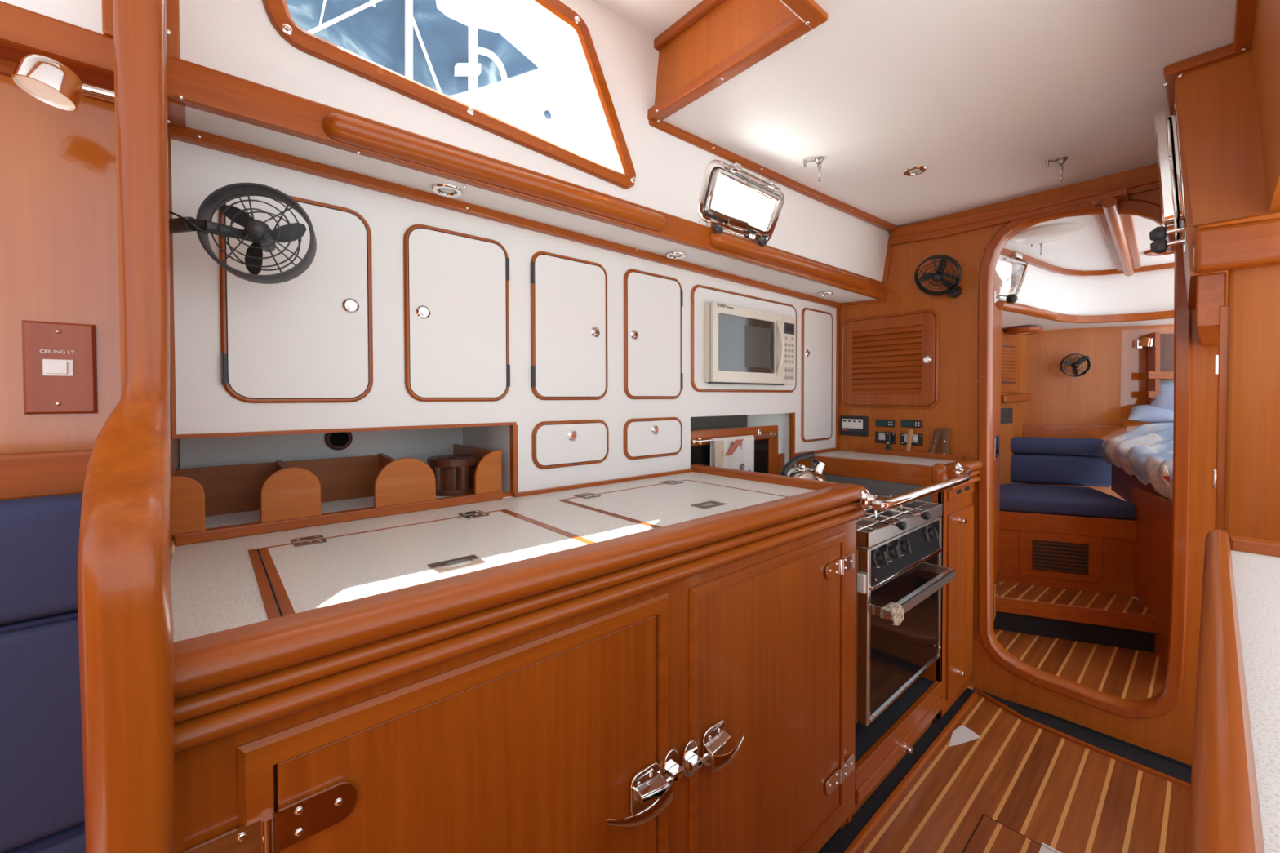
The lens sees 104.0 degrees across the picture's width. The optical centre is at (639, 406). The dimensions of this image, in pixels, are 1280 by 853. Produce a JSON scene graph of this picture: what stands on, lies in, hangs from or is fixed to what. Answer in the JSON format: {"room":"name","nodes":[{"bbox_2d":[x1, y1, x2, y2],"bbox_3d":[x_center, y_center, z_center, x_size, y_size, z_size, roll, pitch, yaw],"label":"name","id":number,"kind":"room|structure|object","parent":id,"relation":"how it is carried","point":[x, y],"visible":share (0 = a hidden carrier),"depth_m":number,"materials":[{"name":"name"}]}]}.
{"room":"ship interior","nodes":[
{"label":"ship interior","id":0,"kind":"room"},
{"bbox_2d":[0,0,102,34],"bbox_3d":[-1.013,-0.725,0.342,0.943,0.559,0.035,-1,1,-41],"label":"wall","id":1,"kind":"structure","parent":0,"point":[86,14],"depth_m":0.61,"materials":[{"name":"white paint"}]},
{"bbox_2d":[0,0,114,77],"bbox_3d":[-1.002,-0.433,0.333,0.940,0.044,0.020,-1,1,-41],"label":"trim","id":2,"kind":"structure","parent":1,"relation":"attached to","point":[21,28],"depth_m":0.59,"materials":[{"name":"brown wood"}]},
{"bbox_2d":[101,0,113,37],"bbox_3d":[-0.656,-0.730,0.627,0.031,0.541,0.025,-1,1,-41],"label":"trim","id":3,"kind":"structure","parent":1,"relation":"attached to","point":[107,5],"depth_m":0.62,"materials":[{"name":"brown wood"}]},
{"bbox_2d":[0,74,120,453],"bbox_3d":[-1.047,0.345,0.392,0.928,1.800,0.020,-1,1,-41],"label":"wall","id":4,"kind":"structure","parent":0,"point":[59,258],"depth_m":0.64,"materials":[{"name":"brown wood"}]},
{"bbox_2d":[0,448,92,500],"bbox_3d":[-1.030,0.091,0.377,0.940,0.059,0.020,-1,1,-41],"label":"trim","id":5,"kind":"structure","parent":4,"relation":"attached to","point":[55,473],"depth_m":0.62,"materials":[{"name":"brown wood"}]},
{"bbox_2d":[0,44,114,89],"bbox_3d":[-1.023,-0.418,0.358,0.940,0.010,0.045,-1,1,-41],"label":"trim","id":6,"kind":"structure","parent":4,"relation":"attached to","point":[7,53],"depth_m":0.63,"materials":[{"name":"brown wood"}]},
{"bbox_2d":[0,57,115,104],"bbox_3d":[-1.035,-0.406,0.372,0.940,0.018,0.008,-1,1,-41],"label":"trim","id":7,"kind":"structure","parent":4,"relation":"attached to","point":[7,68],"depth_m":0.61,"materials":[{"name":"brown wood"}]},
{"bbox_2d":[22,320,97,414],"bbox_3d":[-0.737,-0.049,0.636,0.062,0.116,0.010,-1,1,-41],"label":"light switch","id":8,"kind":"object","parent":4,"relation":"attached to","point":[60,367],"visible":1,"depth_m":0.63,"materials":[{"name":"brown plastic"}]},
{"bbox_2d":[112,14,179,565],"bbox_3d":[-0.787,0.132,0.815,0.024,2.270,1.060,-1,1,-41],"label":"wall","id":9,"kind":"structure","parent":0,"point":[174,442],"depth_m":0.57,"materials":[{"name":"brown wood"}]},
{"bbox_2d":[11,53,115,111],"bbox_3d":[-0.644,-0.366,0.574,0.097,0.068,0.068,-1,1,-41],"label":"reading lamp","id":10,"kind":"object","parent":9,"relation":"attached to","point":[45,78],"visible":0.73,"depth_m":0.55,"materials":[{"name":"silver metal"}]},
{"bbox_2d":[77,0,174,852],"bbox_3d":[-0.506,-0.049,0.497,0.061,0.899,0.285,-1,1,-41],"label":"wooden post","id":11,"kind":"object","parent":9,"relation":"attached to","point":[126,636],"depth_m":0.42,"materials":[{"name":"brown wood"}]},
{"bbox_2d":[166,0,180,58],"bbox_3d":[-0.742,-0.778,0.784,0.025,0.450,0.079,-1,1,-41],"label":"trim","id":12,"kind":"structure","parent":9,"relation":"attached to","point":[173,42],"depth_m":0.80,"materials":[{"name":"brown wood"}]},
{"bbox_2d":[167,99,186,128],"bbox_3d":[-0.810,-0.507,0.871,0.030,0.028,0.160,-1,1,-41],"label":"trim","id":13,"kind":"structure","parent":9,"relation":"attached to","point":[175,111],"depth_m":0.86,"materials":[{"name":"brown wood"}]},
{"bbox_2d":[168,182,316,284],"bbox_3d":[-0.694,-0.303,0.871,0.220,0.167,0.102,-1,1,-41],"label":"fan","id":14,"kind":"object","parent":9,"relation":"attached to","point":[257,232],"visible":0.99,"depth_m":0.87,"materials":[{"name":"black plastic"}]},
{"bbox_2d":[818,688,974,852],"bbox_3d":[0.466,1.228,1.321,2.494,0.014,0.052,-1,1,-41],"label":"trim","id":15,"kind":"structure","parent":9,"relation":"attached to","point":[844,837],"depth_m":1.61,"materials":[{"name":"grey carpet"}]},
{"bbox_2d":[796,450,982,723],"bbox_3d":[0.853,0.713,2.019,0.996,0.998,0.647,-1,1,-41],"label":"base cabinet","id":16,"kind":"object","parent":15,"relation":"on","point":[886,475],"visible":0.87,"depth_m":2.00,"materials":[{"name":"brown wood"}]},
{"bbox_2d":[814,450,957,466],"bbox_3d":[1.065,0.242,2.244,0.368,0.021,0.574,-1,1,-41],"label":"countertop","id":17,"kind":"structure","parent":16,"relation":"on","point":[841,454],"depth_m":2.24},
{"bbox_2d":[854,447,964,460],"bbox_3d":[1.230,0.217,2.316,0.029,0.024,0.467,-1,1,-41],"label":"rail","id":18,"kind":"object","parent":16,"relation":"on","point":[860,450],"visible":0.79,"depth_m":2.29,"materials":[{"name":"brown wood"}]},
{"bbox_2d":[840,676,942,828],"bbox_3d":[0.669,0.777,1.888,0.727,0.875,0.674,-1,1,-41],"label":"drawer panel","id":19,"kind":"object","parent":15,"relation":"on","point":[881,745],"visible":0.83,"depth_m":1.64,"materials":[{"name":"brown wood"}]},
{"bbox_2d":[855,493,955,726],"bbox_3d":[0.748,0.626,1.839,0.628,0.639,0.577,-1,1,-41],"label":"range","id":20,"kind":"object","parent":19,"relation":"in","point":[899,552],"visible":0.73,"depth_m":1.61,"materials":[{"name":"metal"}]},
{"bbox_2d":[780,451,826,481],"bbox_3d":[0.592,0.267,1.828,0.194,0.199,0.194,-1,1,-41],"label":"kettle","id":21,"kind":"object","parent":20,"relation":"on","point":[815,472],"visible":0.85,"depth_m":1.80,"materials":[{"name":"silver metal"}]},
{"bbox_2d":[880,602,903,625],"bbox_3d":[0.736,0.608,1.461,0.077,0.052,0.038,-1,1,-41],"label":"cloth","id":22,"kind":"object","parent":20,"relation":"on","point":[896,611],"visible":0.94,"depth_m":1.45,"materials":[{"name":"fabric"}]},
{"bbox_2d":[843,692,977,852],"bbox_3d":[0.475,1.218,1.281,2.456,0.016,0.020,-1,1,-41],"label":"baseboard","id":23,"kind":"structure","parent":9,"relation":"attached to","point":[874,821],"depth_m":1.61,"materials":[{"name":"brown wood"}]},
{"bbox_2d":[178,439,179,467],"bbox_3d":[-0.008,0.330,2.222,3.100,1.760,0.030,-1,1,-41],"label":"wall","id":24,"kind":"structure","parent":0,"point":[179,439],"depth_m":1.22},
{"bbox_2d":[168,137,839,497],"bbox_3d":[-0.047,0.038,1.891,2.504,1.157,0.395,-1,1,-41],"label":"wall cabinets","id":25,"kind":"object","parent":24,"relation":"attached to","point":[412,329],"visible":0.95,"depth_m":1.30,"materials":[{"name":"white laminate"}]},
{"bbox_2d":[324,431,352,450],"bbox_3d":[-0.857,0.091,1.424,0.068,0.068,0.009,-1,1,-41],"label":"outlet","id":26,"kind":"object","parent":25,"relation":"attached to","point":[342,440],"visible":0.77,"depth_m":1.43,"materials":[{"name":"black plastic"}]},
{"bbox_2d":[171,444,511,546],"bbox_3d":[-0.741,0.189,1.282,0.730,0.139,0.375,-1,1,-41],"label":"storage rack","id":27,"kind":"object","parent":25,"relation":"attached to","point":[287,495],"visible":0.84,"depth_m":1.16,"materials":[{"name":"brown wood"}]},
{"bbox_2d":[204,510,260,528],"bbox_3d":[-0.881,0.249,1.080,0.165,0.003,0.199,-1,1,-41],"label":"liner","id":28,"kind":"object","parent":27,"relation":"in","point":[242,517],"visible":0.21,"depth_m":1.10,"materials":[{"name":"white"}]},
{"bbox_2d":[320,496,373,513],"bbox_3d":[-0.725,0.247,1.217,0.203,0.003,0.199,-1,1,-41],"label":"liner","id":29,"kind":"object","parent":27,"relation":"in","point":[365,502],"visible":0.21,"depth_m":1.25,"materials":[{"name":"white"}]},
{"bbox_3d":[-0.596,0.243,1.425,0.218,0.003,0.343,-1,1,-41],"label":"liner","id":30,"kind":"object","parent":27,"relation":"in","visible":0},
{"bbox_2d":[426,453,482,496],"bbox_3d":[-0.522,0.192,1.417,0.151,0.098,0.153,-1,1,-41],"label":"cup holder","id":31,"kind":"object","parent":30,"relation":"on","point":[454,474],"visible":0.79,"depth_m":1.36,"materials":[{"name":"brown wood"}]},
{"bbox_2d":[690,425,784,475],"bbox_3d":[0.400,0.251,2.127,0.730,0.320,0.022,-1,1,-41],"label":"frame","id":32,"kind":"object","parent":25,"relation":"in","point":[767,460],"visible":0.32,"depth_m":2.22,"materials":[{"name":"brown wood"}]},
{"bbox_2d":[704,302,795,385],"bbox_3d":[0.477,-0.241,2.042,0.557,0.303,0.079,-1,1,-41],"label":"microwave","id":33,"kind":"object","parent":25,"relation":"attached to","point":[743,345],"visible":1,"depth_m":2.00,"materials":[{"name":"beige plastic"}]},
{"bbox_2d":[690,429,777,444],"bbox_3d":[0.403,0.124,2.093,0.578,0.044,0.032,-1,1,-41],"label":"towel rail","id":34,"kind":"object","parent":24,"relation":"attached to","point":[771,433],"visible":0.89,"depth_m":2.16,"materials":[{"name":"silver metal"}]},
{"bbox_2d":[710,435,754,471],"bbox_3d":[0.386,0.253,2.065,0.263,0.258,0.028,-1,1,-41],"label":"tea towel","id":35,"kind":"object","parent":34,"relation":"hanging from","point":[737,452],"visible":0.66,"depth_m":2.05,"materials":[{"name":"fabric"}]},
{"bbox_2d":[185,106,877,303],"bbox_3d":[0.136,-0.526,1.671,2.508,0.050,0.239,-1,1,-41],"label":"soffit","id":36,"kind":"structure","parent":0,"point":[197,119],"depth_m":1.25,"materials":[{"name":"white plastic"}]},
{"bbox_2d":[431,183,462,196],"bbox_3d":[-0.450,-0.504,1.167,0.068,0.007,0.068,-1,1,-41],"label":"recessed light","id":37,"kind":"object","parent":36,"relation":"in","point":[447,190],"visible":1,"depth_m":1.16,"materials":[{"name":"silver metal"}]},
{"bbox_2d":[178,0,890,281],"bbox_3d":[-0.163,-0.790,1.283,3.466,0.485,0.098,-1,1,-39],"label":"wall","id":38,"kind":"structure","parent":0,"point":[238,38],"depth_m":1.29,"materials":[{"name":"white paint"}]},
{"bbox_2d":[262,0,635,189],"bbox_3d":[-0.336,-0.801,1.126,0.858,0.398,0.084,-1,1,-40],"label":"window","id":39,"kind":"structure","parent":38,"relation":"in","point":[277,12],"depth_m":1.13,"materials":[{"name":"brown wood"}]},
{"bbox_2d":[167,124,840,308],"bbox_3d":[0.076,-0.512,1.740,2.508,0.052,0.025,-1,1,-41],"label":"trim","id":40,"kind":"structure","parent":38,"relation":"attached to","point":[189,135],"depth_m":1.22,"materials":[{"name":"brown wood"}]},
{"bbox_2d":[166,54,884,299],"bbox_3d":[0.209,-0.532,1.586,2.509,0.088,0.060,-1,1,-40],"label":"trim","id":41,"kind":"structure","parent":38,"relation":"attached to","point":[189,84],"depth_m":1.06,"materials":[{"name":"brown wood"}]},
{"bbox_2d":[697,160,784,246],"bbox_3d":[0.351,-0.674,1.712,0.433,0.249,0.093,-1,1,-41],"label":"portlight","id":42,"kind":"object","parent":38,"relation":"attached to","point":[734,173],"visible":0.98,"depth_m":1.67,"materials":[{"name":"silver metal"}]},
{"bbox_2d":[648,120,897,231],"bbox_3d":[0.618,-0.821,1.877,1.504,0.033,0.056,-1,1,-39],"label":"trim","id":43,"kind":"structure","parent":38,"relation":"attached to","point":[664,126],"depth_m":1.75,"materials":[{"name":"brown wood"}]},
{"bbox_2d":[591,0,702,38],"bbox_3d":[-0.503,-1.015,0.583,2.035,0.020,0.565,-1,1,-41],"label":"ceiling","id":44,"kind":"structure","parent":0,"point":[652,17],"depth_m":1.29,"materials":[{"name":"white paint"}]},
{"bbox_2d":[654,0,794,104],"bbox_3d":[0.188,-0.917,1.264,0.020,0.203,0.600,-1,1,-41],"label":"wall","id":45,"kind":"structure","parent":0,"point":[731,25],"depth_m":1.25,"materials":[{"name":"brown wood"}]},
{"bbox_2d":[653,0,724,50],"bbox_3d":[0.196,-1.006,1.223,0.022,0.026,0.490,-1,1,-41],"label":"trim","id":46,"kind":"structure","parent":45,"relation":"attached to","point":[704,7],"depth_m":1.30,"materials":[{"name":"brown wood"}]},
{"bbox_2d":[647,13,813,122],"bbox_3d":[0.200,-0.820,1.230,0.054,0.033,0.539,-1,1,-42],"label":"trim","id":47,"kind":"structure","parent":45,"relation":"attached to","point":[793,28],"depth_m":1.19,"materials":[{"name":"brown wood"}]},
{"bbox_2d":[779,0,827,28],"bbox_3d":[-0.370,-0.804,0.402,1.992,0.033,0.040,-1,1,-41],"label":"trim","id":48,"kind":"structure","parent":45,"relation":"attached to","point":[809,11],"depth_m":1.02,"materials":[{"name":"brown wood"}]},
{"bbox_2d":[662,0,1235,226],"bbox_3d":[0.523,-0.820,0.511,3.482,0.030,2.101,-1,1,-41],"label":"ceiling","id":49,"kind":"structure","parent":0,"point":[979,95],"depth_m":1.33,"materials":[{"name":"white paint"}]},
{"bbox_2d":[999,254,1022,314],"bbox_3d":[1.665,-0.616,2.374,0.669,0.310,0.020,-1,1,-31],"label":"wall","id":50,"kind":"structure","parent":0,"point":[1016,269],"depth_m":2.50,"materials":[{"name":"white paint"}]},
{"bbox_2d":[997,253,1030,303],"bbox_3d":[1.805,-0.614,2.426,0.390,0.253,0.103,-1,1,-31],"label":"portlight","id":51,"kind":"object","parent":50,"relation":"attached to","point":[1011,297],"visible":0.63,"depth_m":2.45,"materials":[{"name":"silver metal"}]},
{"bbox_2d":[1000,328,1026,484],"bbox_3d":[1.852,0.195,2.836,1.200,1.400,0.020,-1,1,-27],"label":"wall","id":52,"kind":"structure","parent":0,"point":[1009,431],"depth_m":3.03,"materials":[{"name":"brown wood"}]},
{"bbox_2d":[1000,335,1019,392],"bbox_3d":[2.185,-0.252,2.975,0.273,0.339,0.022,-1,1,-27],"label":"locker","id":53,"kind":"object","parent":52,"relation":"attached to","point":[1010,359],"visible":0.59,"depth_m":2.98,"materials":[{"name":"brown wood"}]},
{"bbox_2d":[856,693,1190,852],"bbox_3d":[0.700,1.259,0.260,3.762,0.030,1.840,-1,1,-41],"label":"floor","id":54,"kind":"structure","parent":0,"point":[1066,796],"depth_m":1.56,"materials":[{"name":"brown wood"}]},
{"bbox_2d":[173,483,866,852],"bbox_3d":[-0.104,0.727,1.163,1.468,1.004,0.680,-1,1,-41],"label":"base cabinet","id":55,"kind":"object","parent":54,"relation":"on","point":[687,686],"visible":0.98,"depth_m":0.77,"materials":[{"name":"brown wood"}]},
{"bbox_2d":[170,464,843,642],"bbox_3d":[-0.132,0.252,1.185,1.440,0.045,0.594,-1,1,-41],"label":"countertop","id":56,"kind":"structure","parent":55,"relation":"on","point":[228,584],"depth_m":0.94,"materials":[{"name":"white laminate"}]},
{"bbox_2d":[860,462,971,511],"bbox_3d":[0.911,0.247,1.572,0.891,0.062,0.101,-1,1,-41],"label":"grab rail","id":57,"kind":"object","parent":55,"relation":"attached to","point":[878,503],"visible":1,"depth_m":1.37,"materials":[{"name":"silver metal"}]},
{"bbox_2d":[948,724,980,746],"bbox_3d":[1.166,1.213,1.843,0.161,0.001,0.072,-1,1,-21],"label":"paper scrap","id":58,"kind":"object","parent":54,"relation":"on","point":[962,735],"visible":1,"depth_m":1.84,"materials":[{"name":"white paper"}]},
{"bbox_2d":[961,813,1041,852],"bbox_3d":[0.703,1.233,0.964,1.194,0.005,0.378,-1,1,-41],"label":"floor hatch","id":59,"kind":"object","parent":54,"relation":"on","point":[989,835],"visible":1,"depth_m":1.41,"materials":[{"name":"brown wood"}]},
{"bbox_2d":[1186,529,1279,852],"bbox_3d":[0.775,0.742,0.295,1.335,1.003,0.607,-1,1,-41],"label":"countertop","id":60,"kind":"structure","parent":54,"relation":"on","point":[1234,802],"depth_m":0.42,"materials":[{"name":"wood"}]},
{"bbox_3d":[-0.913,0.988,0.259,0.938,0.519,0.368,-1,1,-41],"label":"settee","id":61,"kind":"object","parent":54,"relation":"on","visible":0},
{"bbox_2d":[0,493,85,852],"bbox_3d":[-1.013,0.419,0.362,0.938,0.605,0.068,-1,1,-41],"label":"cushion","id":62,"kind":"object","parent":61,"relation":"on","point":[42,788],"visible":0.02,"depth_m":0.59,"materials":[{"name":"blue fabric"}]},
{"bbox_2d":[839,163,1279,765],"bbox_3d":[1.504,0.165,2.046,0.028,2.150,2.300,-1,1,-41],"label":"wall","id":63,"kind":"structure","parent":0,"point":[1171,735],"depth_m":2.10,"materials":[{"name":"brown wood"}]},
{"bbox_2d":[840,415,867,436],"bbox_3d":[1.071,0.096,2.507,0.016,0.098,0.139,-1,1,-41],"label":"panel","id":64,"kind":"object","parent":63,"relation":"attached to","point":[851,425],"visible":1,"depth_m":2.50,"materials":[{"name":"black plastic"}]},
{"bbox_2d":[841,309,939,408],"bbox_3d":[1.172,-0.215,2.381,0.022,0.444,0.446,-1,1,-41],"label":"locker","id":65,"kind":"object","parent":63,"relation":"attached to","point":[882,363],"visible":1,"depth_m":2.36,"materials":[{"name":"brown wood"}]},
{"bbox_2d":[914,254,962,297],"bbox_3d":[1.284,-0.556,2.151,0.145,0.173,0.176,-1,1,-41],"label":"fan","id":66,"kind":"object","parent":63,"relation":"attached to","point":[953,291],"visible":1,"depth_m":2.13,"materials":[{"name":"black plastic"}]},
{"bbox_2d":[890,173,1159,245],"bbox_3d":[1.476,-0.787,2.018,0.035,0.092,0.899,-1,1,-41],"label":"trim","id":67,"kind":"structure","parent":63,"relation":"attached to","point":[943,228],"depth_m":2.02,"materials":[{"name":"brown wood"}]},
{"bbox_2d":[973,688,1191,783],"bbox_3d":[1.641,1.210,1.810,0.100,0.008,0.780,-1,1,-41],"label":"trim","id":68,"kind":"structure","parent":63,"relation":"attached to","point":[1173,770],"depth_m":1.78,"materials":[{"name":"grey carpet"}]},
{"bbox_2d":[974,688,1191,789],"bbox_3d":[1.616,1.209,1.785,0.071,0.012,0.776,-1,1,-34],"label":"trim","id":69,"kind":"structure","parent":63,"relation":"attached to","point":[1121,759],"depth_m":1.78,"materials":[{"name":"brown wood"}]},
{"bbox_2d":[977,199,1191,719],"bbox_3d":[1.789,0.165,2.066,0.515,1.873,0.664,-1,1,-41],"label":"door frame","id":70,"kind":"structure","parent":63,"relation":"in","point":[989,315],"depth_m":1.90,"materials":[{"name":"brown wood"}]},
{"bbox_2d":[1025,326,1121,497],"bbox_3d":[2.372,0.178,3.121,0.956,1.421,0.020,0,1,23],"label":"wall","id":71,"kind":"structure","parent":0,"point":[1093,397],"depth_m":3.00,"materials":[{"name":"brown wood"}]},
{"bbox_2d":[1022,423,1127,440],"bbox_3d":[2.246,0.156,3.145,1.248,0.097,0.037,0,1,23],"label":"trim","id":72,"kind":"structure","parent":71,"relation":"attached to","point":[1105,433],"depth_m":2.98,"materials":[{"name":"brown wood"}]},
{"bbox_2d":[1059,353,1090,377],"bbox_3d":[2.566,-0.242,2.958,0.142,0.138,0.119,0,1,25],"label":"fan","id":73,"kind":"object","parent":71,"relation":"attached to","point":[1074,365],"visible":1,"depth_m":2.92,"materials":[{"name":"black plastic"}]},
{"bbox_2d":[993,629,1166,700],"bbox_3d":[2.385,1.110,2.530,1.910,0.020,1.650,-1,1,-41],"label":"floor","id":74,"kind":"structure","parent":0,"point":[1125,673],"depth_m":2.16,"materials":[{"name":"brown wood"}]},
{"bbox_2d":[993,581,1156,652],"bbox_3d":[1.977,1.016,2.509,0.850,0.170,0.268,0,1,23],"label":"step","id":75,"kind":"structure","parent":74,"relation":"on","point":[1121,621],"depth_m":2.37,"materials":[{"name":"brown wood"}]},
{"bbox_2d":[999,436,1136,596],"bbox_3d":[2.314,0.556,2.903,1.163,0.734,0.801,0,1,23],"label":"settee","id":76,"kind":"object","parent":75,"relation":"on","point":[1074,538],"visible":0.55,"depth_m":2.58,"materials":[{"name":"brown wood"}]},
{"bbox_2d":[1009,436,1105,456],"bbox_3d":[2.256,0.235,3.076,0.919,0.100,0.115,0,1,23],"label":"cushion","id":77,"kind":"object","parent":76,"relation":"on","point":[1020,446],"depth_m":2.95,"materials":[{"name":"blue fabric"}]},
{"bbox_2d":[1032,539,1088,575],"bbox_3d":[2.143,0.768,2.554,0.227,0.153,0.012,0,1,23],"label":"vent grille","id":78,"kind":"object","parent":76,"relation":"attached to","point":[1050,557],"depth_m":2.55,"materials":[{"name":"brown wood"}]},
{"bbox_2d":[1010,453,1111,487],"bbox_3d":[2.273,0.374,3.080,0.949,0.174,0.120,0,1,23],"label":"cushion","id":79,"kind":"object","parent":76,"relation":"on","point":[1070,469],"depth_m":2.93,"materials":[{"name":"blue fabric"}]},
{"bbox_2d":[999,483,1136,519],"bbox_3d":[2.119,0.509,2.832,0.858,0.083,0.520,0,1,23],"label":"seat cushion","id":80,"kind":"object","parent":76,"relation":"on","point":[1016,500],"depth_m":2.58,"materials":[{"name":"blue fabric"}]},
{"bbox_2d":[1111,464,1172,664],"bbox_3d":[2.657,0.704,2.108,1.042,0.805,1.066,-1,1,-41],"label":"bed base","id":81,"kind":"object","parent":74,"relation":"on","point":[1153,563],"visible":0.33,"depth_m":2.27,"materials":[{"name":"brown wood"}]},
{"bbox_2d":[1100,422,1173,501],"bbox_3d":[2.751,0.246,2.376,0.708,0.372,0.953,0,1,26],"label":"duvet","id":82,"kind":"object","parent":81,"relation":"on","point":[1145,452],"visible":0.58,"depth_m":2.45,"materials":[{"name":"blue fabric"}]},
{"bbox_2d":[1128,404,1173,422],"bbox_3d":[2.840,0.037,2.754,0.240,0.098,0.200,-1,1,-41],"label":"pillow","id":83,"kind":"object","parent":82,"relation":"on","point":[1140,413],"visible":0.77,"depth_m":2.72,"materials":[{"name":"blue fabric"}]},
{"bbox_2d":[1151,380,1173,410],"bbox_3d":[2.971,-0.046,2.709,0.305,0.200,0.136,1,1,38],"label":"pillow","id":84,"kind":"object","parent":82,"relation":"on","point":[1165,400],"visible":0.25,"depth_m":2.74,"materials":[{"name":"blue fabric"}]},
{"bbox_2d":[995,214,1173,293],"bbox_3d":[2.244,-0.768,2.576,1.810,0.020,1.450,-1,1,-41],"label":"ceiling","id":85,"kind":"structure","parent":0,"point":[1089,250],"depth_m":2.40,"materials":[{"name":"white paint"}]},
{"bbox_2d":[1010,222,1085,244],"bbox_3d":[1.750,-0.739,2.151,0.250,0.022,0.250,-1,1,-41],"label":"dome","id":86,"kind":"object","parent":85,"relation":"attached to","point":[1050,233],"visible":0.96,"depth_m":2.11,"materials":[{"name":"white plastic"}]},
{"bbox_2d":[1092,187,1140,276],"bbox_3d":[2.133,-0.724,2.217,1.428,0.056,0.090,-1,1,-44],"label":"overhead beam","id":87,"kind":"structure","parent":85,"relation":"attached to","point":[1118,230],"depth_m":2.03,"materials":[{"name":"brown wood"}]},
{"bbox_2d":[1001,312,1173,330],"bbox_3d":[2.185,-0.464,2.888,2.380,0.040,0.942,0,1,-14],"label":"ceiling","id":88,"kind":"structure","parent":0,"point":[1008,321],"depth_m":2.84,"materials":[{"name":"white paint"}]},
{"bbox_2d":[1010,264,1173,324],"bbox_3d":[2.379,-0.624,2.699,1.031,0.310,0.321,0,1,-5],"label":"wall","id":89,"kind":"structure","parent":0,"point":[1148,291],"depth_m":2.76,"materials":[{"name":"white paint"}]},
{"bbox_2d":[999,299,1173,323],"bbox_3d":[2.106,-0.484,2.545,1.552,0.042,0.350,0,1,-14],"label":"trim","id":90,"kind":"structure","parent":89,"relation":"attached to","point":[1003,305],"depth_m":2.70,"materials":[{"name":"brown wood"}]},
{"bbox_2d":[1000,248,1173,276],"bbox_3d":[2.104,-0.745,2.547,1.573,0.028,0.354,0,1,-14],"label":"trim","id":91,"kind":"structure","parent":89,"relation":"attached to","point":[1006,252],"depth_m":2.70,"materials":[{"name":"brown wood"}]},
{"bbox_2d":[1119,324,1173,500],"bbox_3d":[3.058,0.183,2.809,0.550,1.420,0.020,0,1,28],"label":"wall","id":92,"kind":"structure","parent":0,"point":[1134,363],"depth_m":2.90,"materials":[{"name":"brown wood"}]},
{"bbox_2d":[1146,332,1173,404],"bbox_3d":[2.932,-0.179,2.785,0.186,0.468,0.112,0,1,28],"label":"shelf","id":93,"kind":"object","parent":92,"relation":"attached to","point":[1160,356],"visible":0.6,"depth_m":2.81,"materials":[{"name":"brown wood"}]},
{"bbox_2d":[1173,79,1203,308],"bbox_3d":[1.565,-0.572,1.432,0.669,0.505,0.054,-1,1,-43],"label":"wall","id":94,"kind":"structure","parent":0,"point":[1190,274],"depth_m":1.21,"materials":[{"name":"brown wood"}]},
{"bbox_2d":[1149,102,1206,253],"bbox_3d":[1.461,-0.579,1.353,0.365,0.377,0.105,-1,1,-41],"label":"portlight","id":95,"kind":"object","parent":94,"relation":"attached to","point":[1170,174],"visible":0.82,"depth_m":1.26,"materials":[{"name":"silver metal"}]},
{"bbox_2d":[1195,271,1226,346],"bbox_3d":[1.599,-0.257,1.400,0.667,0.126,0.046,-1,1,-41],"label":"trim","id":96,"kind":"structure","parent":94,"relation":"attached to","point":[1211,295],"depth_m":1.19,"materials":[{"name":"brown wood"}]},
{"bbox_2d":[1212,264,1279,542],"bbox_3d":[1.454,0.430,1.076,0.024,1.495,0.299,-1,1,-41],"label":"door","id":97,"kind":"structure","parent":94,"relation":"in","point":[1246,480],"depth_m":1.13,"materials":[{"name":"brown wood"}]},
{"bbox_2d":[1175,49,1279,227],"bbox_3d":[1.386,-0.623,1.114,0.020,0.390,0.272,-1,1,-41],"label":"wall","id":98,"kind":"structure","parent":0,"point":[1218,107],"depth_m":1.15,"materials":[{"name":"brown wood"}]},
{"bbox_2d":[1163,43,1243,85],"bbox_3d":[1.309,-0.794,1.165,0.025,0.047,0.124,-1,1,-41],"label":"trim","id":99,"kind":"structure","parent":98,"relation":"attached to","point":[1225,52],"depth_m":1.16,"materials":[{"name":"brown wood"}]},
{"bbox_2d":[1193,217,1279,273],"bbox_3d":[1.387,-0.363,1.095,0.050,0.103,0.236,-1,1,-41],"label":"trim","id":100,"kind":"structure","parent":98,"relation":"attached to","point":[1256,243],"depth_m":1.12,"materials":[{"name":"brown wood"}]},
{"bbox_2d":[1251,0,1279,212],"bbox_3d":[1.158,-0.619,0.908,0.595,0.390,0.050,-1,1,-41],"label":"wall","id":101,"kind":"structure","parent":0,"point":[1265,50],"depth_m":0.96,"materials":[{"name":"brown wood"}]},
{"bbox_2d":[1233,0,1257,52],"bbox_3d":[1.135,-0.800,0.931,0.595,0.026,0.030,-1,1,-41],"label":"trim","id":102,"kind":"structure","parent":101,"relation":"attached to","point":[1245,11],"depth_m":1.04,"materials":[{"name":"brown wood"}]},
{"label":"outside","id":103,"kind":"structure","parent":0,"visible":0},
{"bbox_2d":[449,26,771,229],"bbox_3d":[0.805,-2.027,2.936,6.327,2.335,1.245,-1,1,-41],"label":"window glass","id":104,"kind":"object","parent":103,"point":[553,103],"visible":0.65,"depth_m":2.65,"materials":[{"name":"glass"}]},
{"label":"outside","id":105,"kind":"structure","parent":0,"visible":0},
{"bbox_2d":[285,0,538,98],"bbox_3d":[-0.857,-1.467,1.911,1.096,0.834,0.078,-1,1,-41],"label":"hood","id":106,"kind":"object","parent":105,"point":[413,39],"visible":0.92,"depth_m":1.94,"materials":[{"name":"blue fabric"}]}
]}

